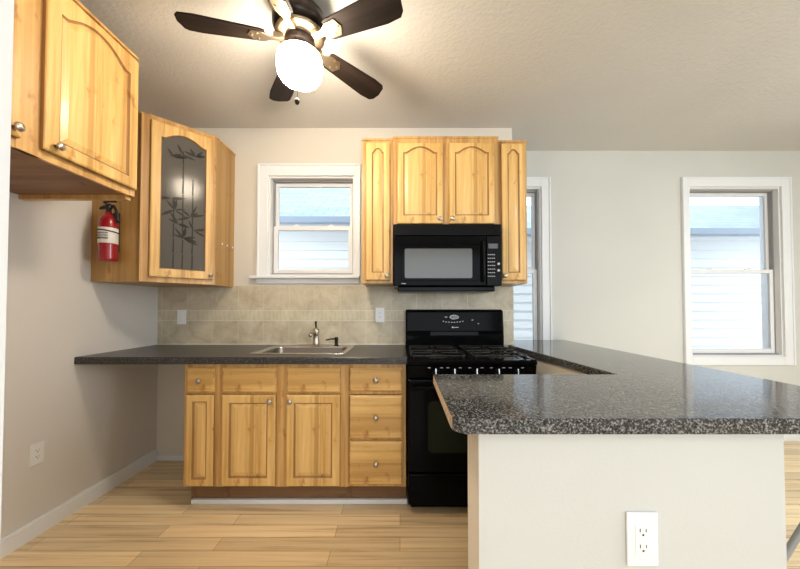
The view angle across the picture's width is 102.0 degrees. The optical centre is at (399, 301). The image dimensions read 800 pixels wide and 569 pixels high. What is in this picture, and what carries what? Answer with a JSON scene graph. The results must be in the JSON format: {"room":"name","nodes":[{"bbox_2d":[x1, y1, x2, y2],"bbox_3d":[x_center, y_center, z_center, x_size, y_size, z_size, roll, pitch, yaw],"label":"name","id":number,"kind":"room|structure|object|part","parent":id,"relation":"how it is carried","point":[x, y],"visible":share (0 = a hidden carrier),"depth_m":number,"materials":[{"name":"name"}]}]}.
{"room":"kitchen","nodes":[
{"label":"kitchen","id":0,"kind":"room"},
{"bbox_2d":[1,192,157,537],"bbox_3d":[-2.000,-0.125,-0.002,0.140,2.660,5.470,0,-1,0],"label":"wall","id":1,"kind":"structure","parent":0,"point":[93,421],"depth_m":1.87,"materials":[{"name":"grey paint"}]},
{"bbox_2d":[0,0,13,539],"bbox_3d":[-1.299,-0.115,0.487,1.262,2.660,0.130,0,-1,0],"label":"doorway","id":2,"kind":"structure","parent":1,"relation":"in","point":[6,6],"depth_m":0.55,"materials":[{"name":"white paint"}]},
{"bbox_2d":[29,440,44,467],"bbox_3d":[-1.925,0.809,1.718,0.009,0.115,0.070,0,-1,0],"label":"power outlet","id":3,"kind":"object","parent":1,"relation":"attached to","point":[36,451],"visible":1,"depth_m":1.71,"materials":[{"name":"white paint"}]},
{"bbox_2d":[34,446,40,460],"bbox_3d":[-1.923,0.809,1.718,0.002,0.068,0.033,0,-1,0],"label":"receptacle","id":4,"kind":"object","parent":3,"relation":"attached to","point":[37,449],"depth_m":1.72,"materials":[{"name":"grey plastic"}]},
{"bbox_2d":[9,0,138,200],"bbox_3d":[-1.622,-0.899,1.150,0.612,0.744,1.052,0,-1,0],"label":"upper cabinet","id":5,"kind":"object","parent":1,"relation":"attached to","point":[74,110],"visible":0.98,"depth_m":1.36,"materials":[{"name":"brown wood"}]},
{"bbox_3d":[-1.355,-0.914,0.944,0.020,0.662,0.430,0,-1,0],"label":"door","id":6,"kind":"part","parent":5,"relation":"part of","materials":[{"name":"brown wood"}]},
{"bbox_3d":[-1.330,-0.608,1.128,0.029,0.032,0.032,0,-1,0],"label":"knob","id":7,"kind":"part","parent":5,"relation":"part of","materials":[{"name":"silver metal"}]},
{"bbox_3d":[-1.330,-0.605,1.266,0.029,0.032,0.032,0,-1,0],"label":"knob","id":8,"kind":"part","parent":5,"relation":"part of","materials":[{"name":"silver metal"}]},
{"bbox_2d":[0,449,157,558],"bbox_3d":[-1.923,1.192,1.549,0.014,0.092,2.028,0,-1,0],"label":"baseboard","id":9,"kind":"structure","parent":1,"relation":"attached to","point":[12,541],"depth_m":1.88,"materials":[{"name":"white paint"}]},
{"bbox_2d":[156,128,511,454],"bbox_3d":[-0.512,-0.069,2.662,2.835,2.660,0.140,0,-1,0],"label":"wall","id":10,"kind":"structure","parent":0,"point":[251,146],"depth_m":2.61,"materials":[{"name":"paint"}]},
{"bbox_2d":[91,111,235,286],"bbox_3d":[-1.616,-0.654,2.311,0.626,1.074,0.585,0,-1,0],"label":"upper cabinet","id":11,"kind":"object","parent":10,"relation":"attached to","point":[177,227],"visible":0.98,"depth_m":2.14,"materials":[{"name":"brown wood"}]},
{"bbox_2d":[97,201,120,261],"bbox_3d":[-1.768,-0.429,1.965,0.106,0.374,0.116,1,-2,-43],"label":"fire extinguisher","id":12,"kind":"object","parent":11,"relation":"attached to","point":[108,237],"visible":1,"depth_m":1.94,"materials":[{"name":"red paint"}]},
{"bbox_2d":[97,232,107,238],"bbox_3d":[-1.769,-0.391,1.923,0.061,0.040,0.012,0,-1,0],"label":"print","id":13,"kind":"object","parent":12,"relation":"attached to","point":[101,235],"depth_m":1.92,"materials":[{"name":"grey paper"}]},
{"bbox_3d":[-1.774,-0.576,1.970,0.102,0.079,0.037,0,-1,0],"label":"valve handle","id":14,"kind":"part","parent":12,"relation":"part of","materials":[{"name":"black metal"}]},
{"bbox_3d":[-1.474,-0.651,2.174,0.018,1.062,0.421,-1,-2,45],"label":"frame","id":15,"kind":"part","parent":11,"relation":"part of","materials":[{"name":"brown wood"}]},
{"bbox_3d":[-1.448,-0.652,2.170,0.020,1.000,0.362,-1,-2,45],"label":"door","id":16,"kind":"part","parent":11,"relation":"part of","materials":[{"name":"brown wood"}]},
{"bbox_3d":[-1.450,-0.655,2.173,0.258,0.897,0.004,1,-2,-45],"label":"glass pane","id":17,"kind":"part","parent":11,"relation":"part of","materials":[{"name":"grey glass"}]},
{"bbox_2d":[157,455,183,460],"bbox_3d":[-1.613,1.239,2.559,0.605,0.040,0.012,0,-1,0],"label":"baseboard","id":18,"kind":"structure","parent":10,"relation":"attached to","point":[159,457],"depth_m":2.55,"materials":[{"name":"white paint"}]},
{"bbox_2d":[177,310,185,323],"bbox_3d":[-1.735,0.126,2.573,0.070,0.115,0.010,0,-1,0],"label":"light switch","id":19,"kind":"object","parent":10,"relation":"attached to","point":[181,314],"visible":1,"depth_m":2.57,"materials":[{"name":"white plastic"}]},
{"bbox_2d":[249,163,360,283],"bbox_3d":[-0.751,-0.619,2.661,0.868,0.960,0.225,0,-1,0],"label":"window","id":20,"kind":"structure","parent":10,"relation":"in","point":[271,177],"depth_m":2.60,"materials":[{"name":"white paint"}]},
{"bbox_3d":[-0.710,-0.419,2.659,0.642,0.387,0.028,0,-1,0],"label":"sash","id":21,"kind":"part","parent":20,"relation":"part of","materials":[{"name":"white plastic"}]},
{"bbox_3d":[-0.710,-0.780,2.699,0.642,0.396,0.028,0,-1,0],"label":"sash","id":22,"kind":"part","parent":20,"relation":"part of","materials":[{"name":"white plastic"}]},
{"bbox_2d":[157,286,513,344],"bbox_3d":[-0.512,0.113,2.580,2.833,0.469,0.016,0,-1,0],"label":"backsplash","id":23,"kind":"structure","parent":10,"relation":"attached to","point":[235,315],"depth_m":2.58,"materials":[{"name":"beige tile"}]},
{"bbox_2d":[362,138,393,286],"bbox_3d":[-0.159,-0.633,2.414,0.225,1.024,0.376,0,-1,0],"label":"upper cabinet","id":24,"kind":"object","parent":10,"relation":"attached to","point":[377,153],"visible":0.96,"depth_m":2.26,"materials":[{"name":"brown wood"}]},
{"bbox_3d":[-0.155,-0.629,2.265,0.168,0.967,0.020,0,-1,0],"label":"door","id":25,"kind":"part","parent":24,"relation":"part of","materials":[{"name":"brown wood"}]},
{"bbox_2d":[375,308,383,321],"bbox_3d":[-0.160,0.109,2.573,0.070,0.115,0.009,0,-1,0],"label":"power outlet","id":26,"kind":"object","parent":10,"relation":"attached to","point":[379,312],"visible":1,"depth_m":2.57,"materials":[{"name":"white plastic"}]},
{"bbox_2d":[378,311,381,318],"bbox_3d":[-0.160,0.109,2.571,0.033,0.068,0.002,0,-1,0],"label":"receptacle","id":27,"kind":"object","parent":26,"relation":"attached to","point":[379,312],"depth_m":2.57,"materials":[{"name":"grey plastic"}]},
{"bbox_2d":[393,136,497,224],"bbox_3d":[0.317,-0.835,2.405,0.736,0.620,0.402,0,-1,0],"label":"upper cabinet","id":28,"kind":"object","parent":10,"relation":"attached to","point":[437,179],"visible":0.92,"depth_m":2.23,"materials":[{"name":"brown wood"}]},
{"bbox_3d":[0.140,-0.815,2.242,0.314,0.562,0.020,0,-1,0],"label":"door","id":29,"kind":"part","parent":28,"relation":"part of","materials":[{"name":"brown wood"}]},
{"bbox_3d":[0.496,-0.815,2.242,0.314,0.562,0.020,0,-1,0],"label":"door","id":30,"kind":"part","parent":28,"relation":"part of","materials":[{"name":"brown wood"}]},
{"bbox_2d":[393,224,501,292],"bbox_3d":[0.324,-0.295,2.371,0.738,0.458,0.428,0,-1,0],"label":"microwave","id":31,"kind":"object","parent":10,"relation":"attached to","point":[427,258],"visible":1,"depth_m":2.20,"materials":[{"name":"black plastic"}]},
{"bbox_3d":[0.271,-0.275,2.215,0.632,0.342,0.032,0,-1,0],"label":"door","id":32,"kind":"part","parent":31,"relation":"part of","materials":[{"name":"black plastic"}]},
{"bbox_3d":[0.561,-0.269,2.181,0.020,0.289,0.050,0,-1,0],"label":"door handle","id":33,"kind":"part","parent":31,"relation":"part of","materials":[{"name":"black plastic"}]},
{"bbox_3d":[0.641,-0.275,2.217,0.103,0.342,0.028,0,-1,0],"label":"control panel","id":34,"kind":"part","parent":31,"relation":"part of","materials":[{"name":"black plastic"}]},
{"bbox_2d":[498,140,526,286],"bbox_3d":[0.785,-0.626,2.414,0.219,1.010,0.376,0,-1,0],"label":"upper cabinet","id":35,"kind":"object","parent":10,"relation":"attached to","point":[512,177],"visible":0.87,"depth_m":2.26,"materials":[{"name":"brown wood"}]},
{"bbox_2d":[0,441,799,568],"bbox_3d":[1.335,1.234,0.159,6.810,0.050,5.850,0,-1,0],"label":"floor","id":36,"kind":"structure","parent":0,"point":[149,520],"depth_m":1.72,"materials":[{"name":"brown wood"}]},
{"bbox_2d":[183,364,224,499],"bbox_3d":[-1.195,0.818,2.233,0.206,0.868,0.674,0,-1,0],"label":"base cabinet","id":37,"kind":"object","parent":36,"relation":"on","point":[201,399],"visible":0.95,"depth_m":1.93,"materials":[{"name":"brown wood"}]},
{"bbox_3d":[-1.194,0.830,1.935,0.164,0.540,0.020,0,-1,0],"label":"door","id":38,"kind":"part","parent":37,"relation":"part of","materials":[{"name":"brown wood"}]},
{"bbox_3d":[-1.194,0.473,1.942,0.164,0.146,0.020,0,-1,0],"label":"drawer","id":39,"kind":"part","parent":37,"relation":"part of","materials":[{"name":"brown wood"}]},
{"bbox_2d":[218,364,346,497],"bbox_3d":[-0.712,0.818,2.233,0.759,0.868,0.674,0,-1,0],"label":"base cabinet","id":40,"kind":"object","parent":36,"relation":"on","point":[281,431],"visible":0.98,"depth_m":1.93,"materials":[{"name":"brown wood"}]},
{"bbox_2d":[74,345,406,363],"bbox_3d":[-0.944,0.359,2.245,1.971,0.042,0.655,0,-1,0],"label":"countertop","id":41,"kind":"structure","parent":40,"relation":"on","point":[153,354],"depth_m":1.92,"materials":[{"name":"grey stone"}]},
{"bbox_2d":[250,345,354,353],"bbox_3d":[-0.650,0.430,2.276,0.610,0.190,0.480,0,-1,0],"label":"sink","id":42,"kind":"object","parent":41,"relation":"in","point":[277,349],"visible":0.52,"depth_m":2.42,"materials":[{"name":"silver metal"}]},
{"bbox_2d":[326,337,338,345],"bbox_3d":[-0.514,0.305,2.469,0.100,0.067,0.042,0,-1,0],"label":"soap dispenser","id":43,"kind":"object","parent":42,"relation":"on","point":[335,338],"visible":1,"depth_m":2.46,"materials":[{"name":"brown metal"}]},
{"bbox_2d":[299,321,331,345],"bbox_3d":[-0.640,0.244,2.400,0.250,0.186,0.197,0,-1,0],"label":"faucet","id":44,"kind":"object","parent":41,"relation":"on","point":[315,332],"visible":1,"depth_m":2.45,"materials":[{"name":"silver metal"}]},
{"bbox_3d":[-0.640,0.244,2.390,0.030,0.062,0.177,0,-1,0],"label":"spout","id":45,"kind":"part","parent":44,"relation":"part of","materials":[{"name":"silver metal"}]},
{"bbox_3d":[-0.640,0.335,2.469,0.250,0.008,0.052,0,-1,0],"label":"plate","id":46,"kind":"part","parent":44,"relation":"part of","materials":[{"name":"silver metal"}]},
{"bbox_3d":[-0.903,0.830,1.935,0.322,0.540,0.020,0,-1,0],"label":"door","id":47,"kind":"part","parent":40,"relation":"part of","materials":[{"name":"brown wood"}]},
{"bbox_3d":[-0.903,0.473,1.942,0.322,0.146,0.020,0,-1,0],"label":"false drawer","id":48,"kind":"part","parent":40,"relation":"part of","materials":[{"name":"brown wood"}]},
{"bbox_3d":[-0.712,0.879,1.953,0.759,0.465,0.018,0,-1,0],"label":"frame","id":49,"kind":"part","parent":40,"relation":"part of","materials":[{"name":"brown wood"}]},
{"bbox_3d":[-0.712,0.518,2.264,0.759,0.268,0.625,0,-1,0],"label":"frame","id":50,"kind":"part","parent":40,"relation":"part of","materials":[{"name":"brown wood"}]},
{"bbox_3d":[-0.518,0.830,1.935,0.322,0.540,0.020,0,-1,0],"label":"door","id":51,"kind":"part","parent":40,"relation":"part of","materials":[{"name":"brown wood"}]},
{"bbox_3d":[-0.518,0.473,1.942,0.322,0.146,0.020,0,-1,0],"label":"false drawer","id":52,"kind":"part","parent":40,"relation":"part of","materials":[{"name":"brown wood"}]},
{"bbox_2d":[191,498,406,503],"bbox_3d":[-0.620,1.234,2.001,1.330,0.027,0.024,0,-1,0],"label":"trim","id":53,"kind":"structure","parent":36,"relation":"on","point":[194,500],"depth_m":1.99,"materials":[{"name":"white paint"}]},
{"bbox_2d":[345,364,405,497],"bbox_3d":[-0.148,0.818,2.233,0.366,0.868,0.674,0,-1,0],"label":"base cabinet","id":54,"kind":"object","parent":36,"relation":"on","point":[375,394],"visible":0.98,"depth_m":1.93,"materials":[{"name":"brown wood"}]},
{"bbox_3d":[-0.143,0.962,1.932,0.316,0.256,0.020,0,-1,0],"label":"drawer","id":55,"kind":"part","parent":54,"relation":"part of","materials":[{"name":"brown wood"}]},
{"bbox_3d":[-0.143,0.691,1.938,0.316,0.256,0.020,0,-1,0],"label":"drawer","id":56,"kind":"part","parent":54,"relation":"part of","materials":[{"name":"brown wood"}]},
{"bbox_3d":[-0.143,0.470,1.942,0.316,0.137,0.020,0,-1,0],"label":"drawer","id":57,"kind":"part","parent":54,"relation":"part of","materials":[{"name":"brown wood"}]},
{"bbox_2d":[406,310,536,506],"bbox_3d":[0.423,0.655,2.198,0.758,1.193,0.717,0,-1,0],"label":"gas range","id":58,"kind":"object","parent":36,"relation":"on","point":[437,341],"visible":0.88,"depth_m":1.90,"materials":[{"name":"black metal"}]},
{"bbox_3d":[0.423,0.503,1.873,0.719,0.033,0.060,0,-1,0],"label":"door handle","id":59,"kind":"part","parent":58,"relation":"part of","materials":[{"name":"black metal"}]},
{"bbox_3d":[0.207,0.412,1.884,0.044,0.043,0.043,0,-1,0],"label":"control knob","id":60,"kind":"part","parent":58,"relation":"part of","materials":[{"name":"black plastic"}]},
{"bbox_2d":[406,364,467,506],"bbox_3d":[0.423,0.816,2.243,0.758,0.872,0.620,0,-1,0],"label":"oven","id":61,"kind":"object","parent":58,"relation":"in","point":[407,378],"depth_m":1.96,"materials":[{"name":"black metal"}]},
{"bbox_3d":[0.234,0.348,2.093,0.153,0.015,0.153,0,-1,0],"label":"burner","id":62,"kind":"part","parent":58,"relation":"part of","materials":[{"name":"black metal"}]},
{"bbox_3d":[0.423,1.100,1.904,0.750,0.180,0.045,0,-1,0],"label":"storage drawer","id":63,"kind":"part","parent":58,"relation":"part of","materials":[{"name":"black metal"}]},
{"bbox_3d":[0.423,0.731,1.914,0.750,0.539,0.041,0,-1,0],"label":"oven door","id":64,"kind":"part","parent":58,"relation":"part of","materials":[{"name":"black metal"}]},
{"bbox_3d":[0.316,0.412,1.884,0.044,0.043,0.043,0,-1,0],"label":"control knob","id":65,"kind":"part","parent":58,"relation":"part of","materials":[{"name":"black plastic"}]},
{"bbox_2d":[406,347,536,364],"bbox_3d":[0.423,0.365,2.228,0.758,0.030,0.670,0,-1,0],"label":"cooktop","id":66,"kind":"object","parent":58,"relation":"in","point":[415,355],"depth_m":2.00,"materials":[{"name":"black metal"}]},
{"bbox_3d":[0.423,0.415,1.917,0.752,0.081,0.048,0,-1,0],"label":"control panel","id":67,"kind":"part","parent":58,"relation":"part of","materials":[{"name":"black metal"}]},
{"bbox_3d":[0.444,0.412,1.884,0.044,0.043,0.043,0,-1,0],"label":"control knob","id":68,"kind":"part","parent":58,"relation":"part of","materials":[{"name":"black plastic"}]},
{"bbox_3d":[0.614,0.348,2.093,0.143,0.015,0.143,0,-1,0],"label":"burner","id":69,"kind":"part","parent":58,"relation":"part of","materials":[{"name":"black metal"}]},
{"bbox_3d":[0.571,0.412,1.884,0.044,0.043,0.043,0,-1,0],"label":"control knob","id":70,"kind":"part","parent":58,"relation":"part of","materials":[{"name":"black plastic"}]},
{"bbox_3d":[0.681,0.412,1.884,0.044,0.043,0.043,0,-1,0],"label":"control knob","id":71,"kind":"part","parent":58,"relation":"part of","materials":[{"name":"black plastic"}]},
{"bbox_2d":[79,0,799,150],"bbox_3d":[1.335,-1.491,0.216,6.810,0.080,5.850,0,-1,0],"label":"ceiling","id":72,"kind":"structure","parent":0,"point":[564,75],"depth_m":1.99,"materials":[{"name":"paint"}]},
{"bbox_2d":[174,0,402,104],"bbox_3d":[-0.492,-1.145,1.531,1.012,0.555,0.990,0,-1,0],"label":"ceiling fan","id":73,"kind":"object","parent":72,"relation":"hanging from","point":[301,27],"visible":1,"depth_m":1.49,"materials":[{"name":"brown wood"}]},
{"bbox_3d":[-0.815,-1.255,1.488,0.373,0.008,0.132,0,11,-12],"label":"blade","id":74,"kind":"part","parent":73,"relation":"part of","materials":[{"name":"brown wood"}]},
{"bbox_3d":[-0.527,-1.261,1.223,0.132,0.008,0.373,12,0,8],"label":"blade","id":75,"kind":"part","parent":73,"relation":"part of","materials":[{"name":"brown wood"}]},
{"bbox_3d":[-0.658,-1.247,1.854,0.132,0.008,0.373,-13,6,-31],"label":"blade","id":76,"kind":"part","parent":73,"relation":"part of","materials":[{"name":"brown wood"}]},
{"bbox_3d":[-0.450,-1.031,1.466,0.033,0.326,0.075,0,-1,0],"label":"pull chain","id":77,"kind":"part","parent":73,"relation":"part of","materials":[{"name":"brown metal"}]},
{"bbox_3d":[-0.482,-1.122,1.559,0.214,0.155,0.214,0,-1,0],"label":"lamp shade","id":78,"kind":"part","parent":73,"relation":"part of","materials":[{"name":"white glass"}]},
{"bbox_3d":[-0.254,-1.248,1.815,0.132,0.008,0.373,-17,-12,41],"label":"blade","id":79,"kind":"part","parent":73,"relation":"part of","materials":[{"name":"brown wood"}]},
{"bbox_3d":[-0.168,-1.256,1.428,0.373,0.008,0.132,-1,-13,23],"label":"blade","id":80,"kind":"part","parent":73,"relation":"part of","materials":[{"name":"brown wood"}]},
{"bbox_2d":[468,356,786,568],"bbox_3d":[0.629,0.810,1.913,0.831,0.871,2.078,0,-1,0],"label":"wall","id":81,"kind":"structure","parent":0,"point":[536,501],"depth_m":0.88,"materials":[{"name":"beige paint"}]},
{"bbox_2d":[433,340,799,433],"bbox_3d":[0.820,0.352,1.905,1.360,0.042,2.111,0,-1,0],"label":"countertop","id":82,"kind":"structure","parent":81,"relation":"on","point":[617,392],"depth_m":1.02,"materials":[{"name":"stone"}]},
{"bbox_2d":[626,512,657,565],"bbox_3d":[0.652,0.640,0.872,0.084,0.142,0.009,0,-1,0],"label":"power outlet","id":83,"kind":"object","parent":81,"relation":"attached to","point":[641,527],"visible":1,"depth_m":0.87,"materials":[{"name":"white plastic"}]},
{"bbox_2d":[635,524,650,555],"bbox_3d":[0.652,0.640,0.869,0.041,0.084,0.002,0,-1,0],"label":"receptacle","id":84,"kind":"object","parent":83,"relation":"attached to","point":[642,531],"depth_m":0.87,"materials":[{"name":"white plastic"}]},
{"bbox_2d":[786,523,799,561],"bbox_3d":[1.268,0.716,1.005,0.444,0.722,0.060,0,-1,0],"label":"brace","id":85,"kind":"object","parent":81,"relation":"attached to","point":[794,540],"visible":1,"depth_m":1.00,"materials":[{"name":"white wood"}]},
{"bbox_2d":[526,151,799,385],"bbox_3d":[2.752,-0.061,3.042,3.695,2.660,0.140,0,-1,0],"label":"wall","id":86,"kind":"structure","parent":0,"point":[616,225],"depth_m":2.98,"materials":[{"name":"paint"}]},
{"bbox_2d":[527,177,551,339],"bbox_3d":[1.144,-0.275,3.048,0.476,1.728,0.196,0,-1,0],"label":"window","id":87,"kind":"structure","parent":86,"relation":"in","point":[538,188],"depth_m":2.98,"materials":[{"name":"white paint"}]},
{"bbox_3d":[1.143,-0.644,3.076,0.267,0.761,0.028,0,-1,0],"label":"sash","id":88,"kind":"part","parent":87,"relation":"part of","materials":[{"name":"white plastic"}]},
{"bbox_3d":[1.143,0.094,3.029,0.267,0.777,0.028,0,-1,0],"label":"sash","id":89,"kind":"part","parent":87,"relation":"part of","materials":[{"name":"white plastic"}]},
{"bbox_2d":[681,177,795,364],"bbox_3d":[3.091,-0.278,3.049,0.998,1.723,0.196,0,-1,0],"label":"window","id":90,"kind":"structure","parent":86,"relation":"in","point":[776,244],"depth_m":2.98,"materials":[{"name":"white paint"}]},
{"bbox_3d":[3.083,-0.644,3.076,0.797,0.761,0.028,0,-1,0],"label":"sash","id":91,"kind":"part","parent":90,"relation":"part of","materials":[{"name":"white plastic"}]},
{"bbox_3d":[3.083,0.094,3.029,0.797,0.777,0.028,0,-1,0],"label":"sash","id":92,"kind":"part","parent":90,"relation":"part of","materials":[{"name":"clear glass"}]},
{"bbox_2d":[784,434,799,440],"bbox_3d":[2.835,1.217,2.938,3.530,0.100,0.015,0,-1,0],"label":"baseboard","id":93,"kind":"structure","parent":86,"relation":"attached to","point":[787,437],"depth_m":2.93,"materials":[{"name":"white paint"}]},
{"label":"outside","id":94,"kind":"structure","parent":0,"visible":0},
{"bbox_3d":[1.000,1.965,6.165,16.000,0.060,5.590,0,-1,0],"label":"ground","id":95,"kind":"structure","parent":94,"visible":0},
{"bbox_2d":[279,188,761,348],"bbox_3d":[1.000,-0.209,5.286,14.000,4.250,2.362,0,-1,0],"label":"neighbouring house","id":96,"kind":"structure","parent":95,"relation":"on","point":[726,308],"depth_m":4.42,"materials":[{"name":"white plastic"}]}
]}

